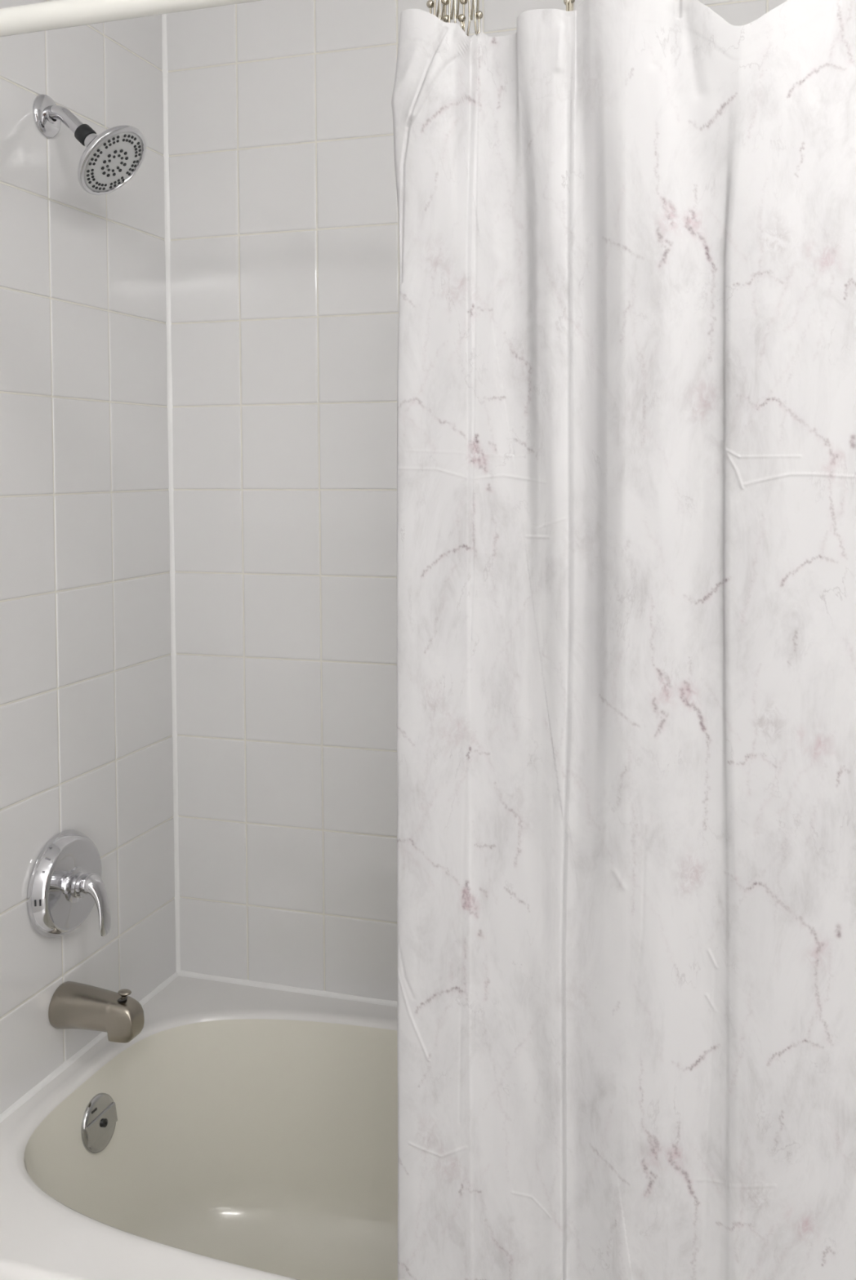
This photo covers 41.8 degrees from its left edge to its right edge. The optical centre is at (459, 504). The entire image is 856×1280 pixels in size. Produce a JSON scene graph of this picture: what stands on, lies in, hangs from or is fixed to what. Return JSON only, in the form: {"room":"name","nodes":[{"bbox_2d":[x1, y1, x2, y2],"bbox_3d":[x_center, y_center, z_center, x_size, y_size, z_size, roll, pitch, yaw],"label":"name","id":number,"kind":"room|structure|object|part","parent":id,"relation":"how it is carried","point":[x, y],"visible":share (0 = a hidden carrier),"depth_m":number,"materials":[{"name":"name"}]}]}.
{"room":"bathroom","nodes":[
{"label":"bathroom","id":0,"kind":"room"},
{"bbox_2d":[0,0,176,1114],"bbox_3d":[-0.968,0.116,0.856,0.100,2.440,2.820,0,2,17],"label":"wall","id":1,"kind":"structure","parent":0,"point":[86,695],"depth_m":1.83,"materials":[{"name":"tile"}]},
{"bbox_2d":[26,829,111,937],"bbox_3d":[-0.595,0.602,1.769,0.087,0.164,0.164,0,2,17],"label":"shower valve","id":2,"kind":"object","parent":1,"relation":"attached to","point":[65,883],"visible":1,"depth_m":1.75,"materials":[{"name":"silver metal"}]},
{"bbox_3d":[-0.574,0.630,1.765,0.044,0.097,0.037,0,2,12],"label":"lever handle","id":3,"kind":"part","parent":2,"relation":"part of","materials":[{"name":"silver metal"}]},
{"bbox_2d":[32,93,146,195],"bbox_3d":[-0.565,-0.556,1.718,0.162,0.158,0.124,0,2,17],"label":"shower","id":4,"kind":"object","parent":1,"relation":"attached to","point":[110,158],"visible":1,"depth_m":1.71,"materials":[{"name":"silver metal"}]},
{"bbox_3d":[-0.606,-0.591,1.729,0.070,0.053,0.021,0,2,17],"label":"shower arm","id":5,"kind":"part","parent":4,"relation":"part of","materials":[{"name":"silver metal"}]},
{"bbox_2d":[0,972,178,1122],"bbox_3d":[-0.639,0.899,1.765,0.009,0.009,0.745,0,2,17],"label":"trim","id":6,"kind":"structure","parent":1,"relation":"attached to","point":[68,1062],"depth_m":1.79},
{"bbox_2d":[48,981,144,1043],"bbox_3d":[-0.569,0.799,1.768,0.139,0.077,0.070,0,2,17],"label":"tub spout","id":7,"kind":"object","parent":1,"relation":"attached to","point":[73,1005],"visible":1,"depth_m":1.75,"materials":[{"name":"silver metal"}]},
{"bbox_3d":[-0.525,0.774,1.754,0.022,0.027,0.016,0,2,17],"label":"diverter knob","id":8,"kind":"part","parent":7,"relation":"part of","materials":[{"name":"silver metal"}]},
{"bbox_2d":[0,0,262,36],"bbox_3d":[-0.035,-0.544,1.122,1.523,0.062,0.062,0,2,17],"label":"curtain rod","id":9,"kind":"object","parent":1,"relation":"attached to","point":[55,14],"visible":1,"depth_m":1.23,"materials":[{"name":"white metal"}]},
{"bbox_2d":[426,0,448,19],"bbox_3d":[-0.018,-0.515,1.118,0.023,0.101,0.042,0,2,17],"label":"curtain hook","id":10,"kind":"object","parent":9,"relation":"hanging from","point":[430,4],"visible":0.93,"depth_m":1.10,"materials":[{"name":"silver metal"}]},
{"bbox_2d":[442,0,467,31],"bbox_3d":[-0.006,-0.514,1.114,0.025,0.102,0.040,0,2,-5],"label":"curtain hook","id":11,"kind":"object","parent":9,"relation":"hanging from","point":[446,18],"visible":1,"depth_m":1.10,"materials":[{"name":"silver metal"}]},
{"bbox_3d":[-0.001,-0.513,1.113,0.020,0.100,0.039,0,2,17],"label":"wire frame","id":12,"kind":"part","parent":11,"relation":"part of","materials":[{"name":"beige metal"}]},
{"bbox_2d":[457,0,482,35],"bbox_3d":[0.017,-0.512,1.107,0.025,0.105,0.041,1,2,35],"label":"curtain hook","id":13,"kind":"object","parent":9,"relation":"hanging from","point":[477,15],"visible":1,"depth_m":1.09,"materials":[{"name":"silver metal"}]},
{"bbox_2d":[563,0,574,11],"bbox_3d":[0.108,-0.507,1.080,0.011,0.115,0.042,0,2,17],"label":"curtain hook","id":14,"kind":"object","parent":9,"relation":"hanging from","point":[569,3],"visible":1,"depth_m":1.06,"materials":[{"name":"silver metal"}]},
{"bbox_3d":[0.108,-0.506,1.080,0.005,0.113,0.039,0,2,17],"label":"wire frame","id":15,"kind":"part","parent":14,"relation":"part of","materials":[{"name":"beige metal"}]},
{"bbox_2d":[391,0,855,1279],"bbox_3d":[0.296,0.389,1.035,0.762,1.747,0.033,0,2,17],"label":"shower curtain","id":16,"kind":"object","parent":9,"relation":"hanging from","point":[626,340],"visible":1,"depth_m":1.06,"materials":[{"name":"plastic"}]},
{"bbox_2d":[166,0,787,1001],"bbox_3d":[0.204,0.072,1.919,1.564,2.440,0.100,0,2,17],"label":"wall","id":17,"kind":"structure","parent":0,"point":[284,243],"depth_m":2.02,"materials":[{"name":"tile"}]},
{"bbox_2d":[161,13,180,973],"bbox_3d":[-0.538,-0.130,2.082,0.009,2.040,0.009,0,2,17],"label":"trim","id":18,"kind":"structure","parent":17,"relation":"attached to","point":[164,46],"depth_m":2.08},
{"bbox_2d":[177,969,397,1007],"bbox_3d":[0.194,0.890,1.897,1.524,0.009,0.009,0,2,17],"label":"trim","id":19,"kind":"structure","parent":17,"relation":"attached to","point":[181,973],"depth_m":2.05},
{"bbox_3d":[0.163,1.391,0.558,2.450,0.100,2.820,0,2,17],"label":"floor","id":20,"kind":"structure","parent":0,"visible":0},
{"bbox_2d":[0,976,397,1279],"bbox_3d":[0.087,1.105,1.550,1.523,0.402,0.748,0,2,17],"label":"bathtub","id":21,"kind":"object","parent":20,"relation":"on","point":[245,1132],"visible":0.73,"depth_m":1.89,"materials":[{"name":"white ceramic"}]},
{"bbox_3d":[-0.578,0.983,1.780,0.032,0.084,0.085,0,2,17],"label":"overflow plate","id":22,"kind":"part","parent":21,"relation":"part of","materials":[{"name":"silver metal"}]}
]}

